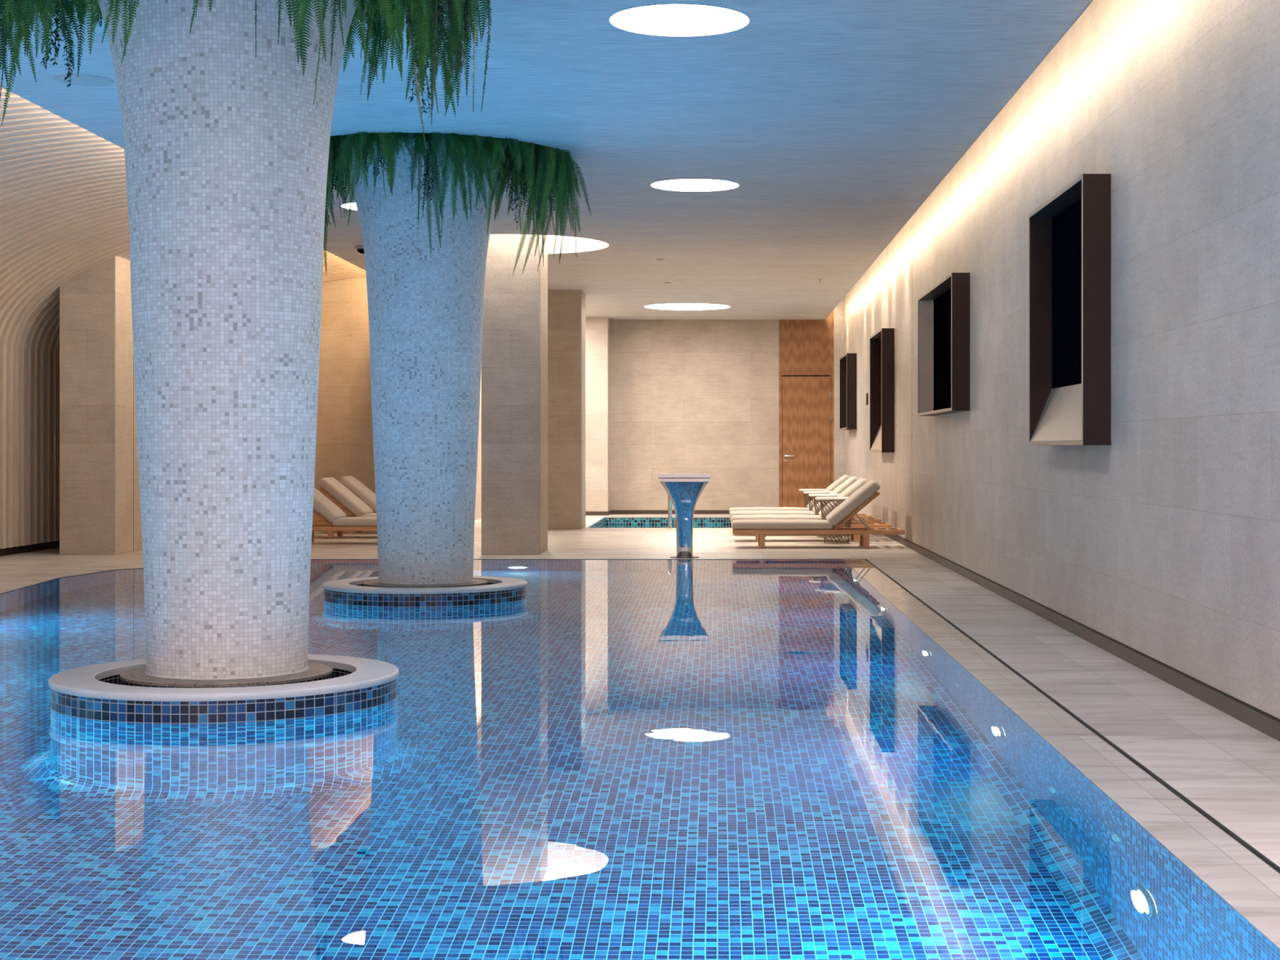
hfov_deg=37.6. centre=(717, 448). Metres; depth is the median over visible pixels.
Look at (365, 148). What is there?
hanging fern
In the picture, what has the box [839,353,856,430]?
display box
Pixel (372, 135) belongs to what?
hanging fern
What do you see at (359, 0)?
hanging fern
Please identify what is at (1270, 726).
baseboard
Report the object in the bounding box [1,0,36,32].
hanging fern
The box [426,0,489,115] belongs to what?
hanging fern
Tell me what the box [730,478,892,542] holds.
sun lounger
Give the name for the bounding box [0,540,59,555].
baseboard
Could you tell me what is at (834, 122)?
ceiling
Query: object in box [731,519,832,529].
seat cushion
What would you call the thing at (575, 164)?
hanging fern
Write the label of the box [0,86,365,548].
wall
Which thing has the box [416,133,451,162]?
hanging fern
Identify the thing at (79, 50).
hanging fern
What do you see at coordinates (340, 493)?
cushion
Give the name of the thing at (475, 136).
hanging fern
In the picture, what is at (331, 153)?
hanging fern
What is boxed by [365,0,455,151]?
hanging fern
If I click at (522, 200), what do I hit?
trailing vine
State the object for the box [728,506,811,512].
seat cushion
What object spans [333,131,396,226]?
hanging fern
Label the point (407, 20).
trailing vine
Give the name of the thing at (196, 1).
hanging fern
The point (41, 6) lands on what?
hanging fern
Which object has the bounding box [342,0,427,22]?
hanging fern
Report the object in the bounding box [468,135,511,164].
hanging fern
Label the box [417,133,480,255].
hanging fern
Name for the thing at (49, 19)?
hanging fern
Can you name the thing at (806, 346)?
door
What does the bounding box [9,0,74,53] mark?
hanging fern
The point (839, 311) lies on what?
wall
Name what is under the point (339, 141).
trailing vine
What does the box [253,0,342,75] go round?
hanging fern
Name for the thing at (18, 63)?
hanging fern
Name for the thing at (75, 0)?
hanging fern
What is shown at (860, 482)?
cushion
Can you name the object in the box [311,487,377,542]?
sun lounger
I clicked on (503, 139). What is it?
hanging fern
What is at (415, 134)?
hanging fern
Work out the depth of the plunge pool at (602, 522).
32.70 m
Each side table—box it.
[799,488,825,507]
[803,491,831,511]
[808,493,840,537]
[814,497,851,543]
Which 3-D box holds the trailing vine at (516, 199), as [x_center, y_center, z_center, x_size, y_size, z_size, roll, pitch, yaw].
[-1.553,-2.035,14.343,0.174,0.618,0.147,0,0,-18]
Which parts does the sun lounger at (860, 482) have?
frame, leg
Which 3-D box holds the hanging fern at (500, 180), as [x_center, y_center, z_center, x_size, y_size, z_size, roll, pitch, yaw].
[-1.496,-1.934,14.473,0.444,0.957,0.465,0,0,-25]
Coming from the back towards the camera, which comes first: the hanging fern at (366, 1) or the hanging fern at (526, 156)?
the hanging fern at (526, 156)
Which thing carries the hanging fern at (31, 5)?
hanging from the planter
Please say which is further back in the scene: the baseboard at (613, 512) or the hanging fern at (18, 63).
the baseboard at (613, 512)
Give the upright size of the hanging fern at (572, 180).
1.033 m
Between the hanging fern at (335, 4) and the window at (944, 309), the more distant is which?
the window at (944, 309)
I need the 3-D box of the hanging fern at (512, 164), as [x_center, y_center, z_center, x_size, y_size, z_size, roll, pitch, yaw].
[-1.681,-2.169,15.687,0.301,0.448,0.404,0,0,-31]
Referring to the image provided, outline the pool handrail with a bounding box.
[666,494,672,528]
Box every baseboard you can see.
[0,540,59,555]
[585,510,729,515]
[884,534,1279,741]
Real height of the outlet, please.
0.090 m
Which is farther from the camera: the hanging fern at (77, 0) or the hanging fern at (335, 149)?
the hanging fern at (335, 149)
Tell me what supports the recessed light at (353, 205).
in the ceiling
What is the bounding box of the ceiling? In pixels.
[0,0,1093,319]
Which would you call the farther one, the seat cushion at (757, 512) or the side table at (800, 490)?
the side table at (800, 490)
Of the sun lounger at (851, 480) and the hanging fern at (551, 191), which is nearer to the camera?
the hanging fern at (551, 191)
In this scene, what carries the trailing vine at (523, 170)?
hanging from the ceiling
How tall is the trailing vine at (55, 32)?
0.528 m
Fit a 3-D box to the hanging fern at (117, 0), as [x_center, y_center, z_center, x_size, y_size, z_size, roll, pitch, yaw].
[-2.284,-2.111,7.923,0.302,0.561,0.442,0,0,31]
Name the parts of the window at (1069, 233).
sloping panel, panel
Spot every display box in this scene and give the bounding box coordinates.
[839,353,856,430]
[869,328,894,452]
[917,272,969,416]
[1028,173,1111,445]
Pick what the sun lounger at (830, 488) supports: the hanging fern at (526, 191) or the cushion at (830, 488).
the cushion at (830, 488)
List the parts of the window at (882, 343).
sloping panel, panel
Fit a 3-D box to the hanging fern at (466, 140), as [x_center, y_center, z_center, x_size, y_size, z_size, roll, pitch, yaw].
[-1.980,-1.950,14.072,0.465,0.921,0.444,0,0,4]
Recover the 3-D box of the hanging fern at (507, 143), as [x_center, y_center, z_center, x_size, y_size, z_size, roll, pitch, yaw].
[-1.623,-2.237,14.236,0.362,0.315,0.402,0,0,-7]
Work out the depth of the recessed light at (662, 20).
10.44 m
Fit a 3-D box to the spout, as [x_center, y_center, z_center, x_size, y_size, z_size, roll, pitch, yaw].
[-0.360,0.739,20.475,0.597,0.914,0.370,0,0,0]
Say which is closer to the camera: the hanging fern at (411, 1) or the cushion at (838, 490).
the hanging fern at (411, 1)
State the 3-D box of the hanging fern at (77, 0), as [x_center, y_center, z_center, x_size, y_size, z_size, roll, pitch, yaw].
[-3.210,-2.232,9.519,0.362,0.328,0.402,0,0,5]
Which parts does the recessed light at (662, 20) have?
light panel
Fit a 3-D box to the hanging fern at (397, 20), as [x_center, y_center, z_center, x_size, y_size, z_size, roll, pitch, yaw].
[-1.429,-2.025,8.780,0.470,0.734,0.288,0,0,-44]
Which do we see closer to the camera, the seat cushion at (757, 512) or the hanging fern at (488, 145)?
the hanging fern at (488, 145)
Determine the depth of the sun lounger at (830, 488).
27.08 m
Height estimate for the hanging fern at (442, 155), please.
0.522 m
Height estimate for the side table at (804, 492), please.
0.570 m
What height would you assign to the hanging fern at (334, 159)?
0.347 m
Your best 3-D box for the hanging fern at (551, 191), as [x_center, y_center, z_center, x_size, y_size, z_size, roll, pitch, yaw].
[-1.325,-2.062,14.826,0.260,0.679,0.516,0,0,3]
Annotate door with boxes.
[778,309,834,507]
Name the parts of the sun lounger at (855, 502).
leg, frame, backrest frame, leg, leg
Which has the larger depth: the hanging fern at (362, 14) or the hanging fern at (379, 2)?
the hanging fern at (362, 14)
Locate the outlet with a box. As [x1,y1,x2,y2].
[657,474,711,482]
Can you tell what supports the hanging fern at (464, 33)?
hanging from the planter
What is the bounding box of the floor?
[0,514,1279,866]
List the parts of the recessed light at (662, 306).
light panel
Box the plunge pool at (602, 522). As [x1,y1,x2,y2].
[583,515,731,528]
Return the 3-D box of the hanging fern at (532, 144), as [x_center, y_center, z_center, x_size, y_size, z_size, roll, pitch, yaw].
[-1.469,-2.122,14.412,0.302,0.537,0.442,0,0,35]
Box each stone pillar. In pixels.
[59,255,142,554]
[481,234,547,554]
[547,289,585,528]
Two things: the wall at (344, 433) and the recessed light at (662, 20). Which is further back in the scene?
the wall at (344, 433)
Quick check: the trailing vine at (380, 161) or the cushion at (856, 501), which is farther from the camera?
the cushion at (856, 501)
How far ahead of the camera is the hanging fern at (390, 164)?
13.86 m
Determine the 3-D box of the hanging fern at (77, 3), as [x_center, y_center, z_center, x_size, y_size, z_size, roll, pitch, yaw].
[-3.270,-2.239,9.110,0.402,0.311,0.362,0,0,39]
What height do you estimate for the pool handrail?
1.200 m
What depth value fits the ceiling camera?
21.52 m
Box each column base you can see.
[48,653,399,723]
[322,575,527,606]
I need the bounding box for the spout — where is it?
[657,474,711,558]
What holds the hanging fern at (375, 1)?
hanging from the planter
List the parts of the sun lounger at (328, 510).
leg, backrest frame, frame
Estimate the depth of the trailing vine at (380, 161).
14.08 m
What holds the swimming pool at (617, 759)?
in the floor
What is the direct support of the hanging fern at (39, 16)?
hanging from the planter
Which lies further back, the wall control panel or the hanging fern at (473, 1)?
the wall control panel
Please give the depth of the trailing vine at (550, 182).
15.00 m
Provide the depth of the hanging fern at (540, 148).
14.70 m
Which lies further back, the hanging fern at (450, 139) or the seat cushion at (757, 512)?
the seat cushion at (757, 512)
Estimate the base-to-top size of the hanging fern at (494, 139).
0.354 m
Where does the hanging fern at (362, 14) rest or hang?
hanging from the planter
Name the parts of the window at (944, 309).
sloping panel, panel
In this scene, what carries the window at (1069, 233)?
attached to the wall at (1162, 540)
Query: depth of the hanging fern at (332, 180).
14.50 m
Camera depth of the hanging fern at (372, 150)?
13.94 m
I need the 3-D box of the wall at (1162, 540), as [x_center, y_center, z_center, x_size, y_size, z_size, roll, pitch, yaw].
[2.378,-0.695,14.650,0.150,4.190,39.300,0,0,0]
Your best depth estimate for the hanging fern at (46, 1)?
8.50 m
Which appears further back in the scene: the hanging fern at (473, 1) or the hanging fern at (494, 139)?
the hanging fern at (494, 139)
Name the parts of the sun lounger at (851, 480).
frame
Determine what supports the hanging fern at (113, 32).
hanging from the planter
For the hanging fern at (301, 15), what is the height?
0.909 m
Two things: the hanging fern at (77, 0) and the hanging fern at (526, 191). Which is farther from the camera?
the hanging fern at (526, 191)
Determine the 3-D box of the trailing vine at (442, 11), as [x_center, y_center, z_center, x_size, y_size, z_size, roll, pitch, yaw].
[-1.312,-2.155,8.974,0.201,0.379,0.187,0,0,30]
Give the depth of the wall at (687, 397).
34.00 m
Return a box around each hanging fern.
[0,0,42,74]
[0,0,70,72]
[0,0,79,100]
[0,0,86,77]
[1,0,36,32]
[1,0,44,75]
[1,0,57,125]
[7,0,41,21]
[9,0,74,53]
[18,0,39,56]
[22,0,127,69]
[41,0,61,31]
[71,0,84,22]
[74,0,94,24]
[74,0,101,32]
[77,0,102,22]
[84,0,139,62]
[94,0,167,43]
[115,0,198,17]
[148,0,213,34]
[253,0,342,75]
[288,0,367,66]
[296,0,396,104]
[323,211,327,274]
[324,136,347,227]
[324,159,335,230]
[324,163,334,242]
[327,136,345,198]
[328,134,357,186]
[329,134,354,163]
[329,168,334,204]
[332,159,337,189]
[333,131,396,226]
[336,182,357,217]
[337,132,380,198]
[337,134,385,165]
[341,0,370,58]
[342,0,374,94]
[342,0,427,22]
[344,132,404,195]
[345,133,386,200]
[353,5,375,62]
[355,0,371,31]
[363,0,464,95]
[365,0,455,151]
[366,131,417,164]
[367,4,429,91]
[369,0,447,125]
[373,0,451,86]
[377,0,439,22]
[380,132,436,164]
[385,0,475,69]
[389,133,425,155]
[400,0,479,57]
[404,0,489,113]
[407,0,453,103]
[408,132,460,194]
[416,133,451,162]
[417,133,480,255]
[422,134,483,248]
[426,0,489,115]
[428,0,492,111]
[434,133,493,239]
[445,134,486,160]
[462,136,506,180]
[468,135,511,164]
[475,137,535,236]
[480,136,527,171]
[481,138,528,175]
[490,142,546,258]
[494,141,539,204]
[497,142,563,275]
[497,164,532,213]
[507,144,572,275]
[507,155,546,198]
[512,148,553,169]
[519,145,577,263]
[526,143,577,271]
[533,159,591,266]
[535,150,565,229]
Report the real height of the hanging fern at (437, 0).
0.651 m
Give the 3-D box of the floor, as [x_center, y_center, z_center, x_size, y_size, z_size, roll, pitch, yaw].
[-3.348,1.196,14.650,11.703,0.001,39.300,0,0,0]
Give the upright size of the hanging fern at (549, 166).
1.063 m
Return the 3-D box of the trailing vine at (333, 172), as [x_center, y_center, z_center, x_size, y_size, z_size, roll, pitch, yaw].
[-3.124,-2.189,15.425,0.158,0.305,0.121,0,0,38]
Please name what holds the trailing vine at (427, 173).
hanging from the ceiling
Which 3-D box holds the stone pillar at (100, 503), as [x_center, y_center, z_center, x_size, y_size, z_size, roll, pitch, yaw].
[-7.074,-0.767,22.625,0.632,3.926,3.150,0,0,0]
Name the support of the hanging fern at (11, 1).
hanging from the planter
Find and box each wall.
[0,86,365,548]
[312,276,481,519]
[585,316,609,511]
[609,320,778,514]
[834,297,844,481]
[844,0,1279,719]
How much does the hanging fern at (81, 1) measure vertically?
0.329 m
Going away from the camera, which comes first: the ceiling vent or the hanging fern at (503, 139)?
the ceiling vent
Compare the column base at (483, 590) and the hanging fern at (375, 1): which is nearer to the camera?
the hanging fern at (375, 1)
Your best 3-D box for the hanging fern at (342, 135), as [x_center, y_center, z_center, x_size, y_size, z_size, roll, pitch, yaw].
[-2.896,-2.238,14.234,0.402,0.313,0.362,0,0,21]
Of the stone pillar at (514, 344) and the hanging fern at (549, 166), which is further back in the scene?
the stone pillar at (514, 344)
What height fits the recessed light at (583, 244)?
0.202 m
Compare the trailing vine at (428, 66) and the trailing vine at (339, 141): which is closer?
the trailing vine at (428, 66)
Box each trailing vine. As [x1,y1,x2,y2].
[0,0,21,36]
[16,0,44,26]
[40,2,76,87]
[88,0,103,26]
[330,172,347,199]
[336,134,350,169]
[371,137,390,183]
[405,0,434,26]
[407,4,436,118]
[418,0,469,40]
[420,133,438,210]
[504,145,525,222]
[511,146,529,181]
[520,179,535,219]
[542,182,559,217]
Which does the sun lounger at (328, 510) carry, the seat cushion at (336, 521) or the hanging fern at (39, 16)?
the seat cushion at (336, 521)
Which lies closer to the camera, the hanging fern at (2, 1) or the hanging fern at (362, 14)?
the hanging fern at (2, 1)
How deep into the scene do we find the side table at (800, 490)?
27.99 m
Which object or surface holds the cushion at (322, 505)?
on the sun lounger at (328, 510)
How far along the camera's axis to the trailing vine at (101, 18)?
9.42 m
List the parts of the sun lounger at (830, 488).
frame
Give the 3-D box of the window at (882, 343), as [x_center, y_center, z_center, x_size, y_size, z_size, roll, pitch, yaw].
[2.219,-0.751,25.350,0.167,1.617,1.900,0,0,0]
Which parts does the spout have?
plate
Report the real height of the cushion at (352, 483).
0.535 m
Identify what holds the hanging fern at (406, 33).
hanging from the planter
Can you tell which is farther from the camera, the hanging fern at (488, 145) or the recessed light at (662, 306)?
the recessed light at (662, 306)
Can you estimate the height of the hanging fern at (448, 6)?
0.541 m
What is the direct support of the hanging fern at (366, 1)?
hanging from the planter
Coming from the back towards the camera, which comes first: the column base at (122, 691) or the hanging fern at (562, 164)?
the hanging fern at (562, 164)
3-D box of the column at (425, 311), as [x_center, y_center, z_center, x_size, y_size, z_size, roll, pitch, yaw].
[-2.328,-0.755,14.970,1.767,3.650,1.767,0,0,9]
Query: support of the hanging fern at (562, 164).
hanging from the planter
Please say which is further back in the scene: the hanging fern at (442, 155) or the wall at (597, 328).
the wall at (597, 328)
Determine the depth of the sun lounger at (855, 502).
22.31 m
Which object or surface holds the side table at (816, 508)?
on the floor
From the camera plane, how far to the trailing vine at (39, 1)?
8.79 m
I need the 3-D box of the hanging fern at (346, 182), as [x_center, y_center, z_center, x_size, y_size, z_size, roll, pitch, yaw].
[-3.079,-2.127,15.657,0.338,0.526,0.426,0,0,44]
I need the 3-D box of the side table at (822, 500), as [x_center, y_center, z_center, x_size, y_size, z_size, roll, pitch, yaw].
[1.490,0.901,23.440,0.540,0.570,0.540,0,0,0]
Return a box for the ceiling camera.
[354,244,364,253]
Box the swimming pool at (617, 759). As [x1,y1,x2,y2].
[0,559,1279,959]
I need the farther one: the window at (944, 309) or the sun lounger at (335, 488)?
the sun lounger at (335, 488)
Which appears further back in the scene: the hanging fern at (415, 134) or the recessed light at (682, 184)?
the recessed light at (682, 184)
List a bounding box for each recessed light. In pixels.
[340,202,357,210]
[502,233,609,253]
[608,4,751,36]
[644,303,730,310]
[649,178,739,191]
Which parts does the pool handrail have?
rail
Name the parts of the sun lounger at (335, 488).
frame, leg, backrest frame, leg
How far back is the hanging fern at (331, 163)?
15.39 m
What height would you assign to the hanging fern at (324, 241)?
1.118 m
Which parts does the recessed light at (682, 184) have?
light panel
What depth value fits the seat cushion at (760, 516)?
23.93 m
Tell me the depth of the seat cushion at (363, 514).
24.78 m
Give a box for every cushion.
[313,487,346,523]
[318,477,373,516]
[332,516,377,526]
[338,475,376,512]
[361,512,376,516]
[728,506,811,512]
[729,510,817,516]
[730,514,824,522]
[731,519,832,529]
[807,475,849,509]
[812,476,857,513]
[818,478,867,516]
[825,480,879,525]
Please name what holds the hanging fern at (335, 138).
hanging from the planter
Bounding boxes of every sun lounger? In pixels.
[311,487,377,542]
[312,477,376,538]
[317,475,376,533]
[728,475,871,519]
[729,476,881,536]
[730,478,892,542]
[731,480,905,548]
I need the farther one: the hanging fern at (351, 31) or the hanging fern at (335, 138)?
the hanging fern at (335, 138)
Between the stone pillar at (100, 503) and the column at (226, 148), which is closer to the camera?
the column at (226, 148)
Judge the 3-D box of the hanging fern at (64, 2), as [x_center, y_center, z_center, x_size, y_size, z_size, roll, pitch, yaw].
[-3.241,-1.953,8.753,0.444,0.915,0.465,0,0,-33]
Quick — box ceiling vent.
[54,73,114,86]
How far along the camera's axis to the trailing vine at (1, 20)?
8.60 m
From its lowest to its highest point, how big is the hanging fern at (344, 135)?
0.289 m
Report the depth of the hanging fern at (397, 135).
13.85 m
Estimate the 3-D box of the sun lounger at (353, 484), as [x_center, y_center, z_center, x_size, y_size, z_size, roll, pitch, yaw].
[-4.543,0.794,26.440,2.055,0.803,0.680,0,0,0]
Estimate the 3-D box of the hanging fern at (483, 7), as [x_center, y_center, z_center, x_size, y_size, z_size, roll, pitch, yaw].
[-1.329,-2.025,9.152,0.380,0.749,0.402,0,0,-40]
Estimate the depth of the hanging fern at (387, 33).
9.88 m
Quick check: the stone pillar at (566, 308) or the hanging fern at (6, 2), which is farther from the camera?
the stone pillar at (566, 308)
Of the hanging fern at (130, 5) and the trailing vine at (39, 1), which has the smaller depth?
the hanging fern at (130, 5)
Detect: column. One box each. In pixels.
[97,0,357,679]
[342,133,509,584]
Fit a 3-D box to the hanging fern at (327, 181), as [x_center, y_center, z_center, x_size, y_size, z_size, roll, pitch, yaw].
[-3.111,-2.013,14.173,0.470,0.761,0.288,0,0,-3]
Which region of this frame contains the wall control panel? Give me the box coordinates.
[866,393,868,404]
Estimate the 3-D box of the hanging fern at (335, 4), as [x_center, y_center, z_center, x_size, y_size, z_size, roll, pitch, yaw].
[-1.740,-2.013,8.012,0.470,0.761,0.288,0,0,-32]

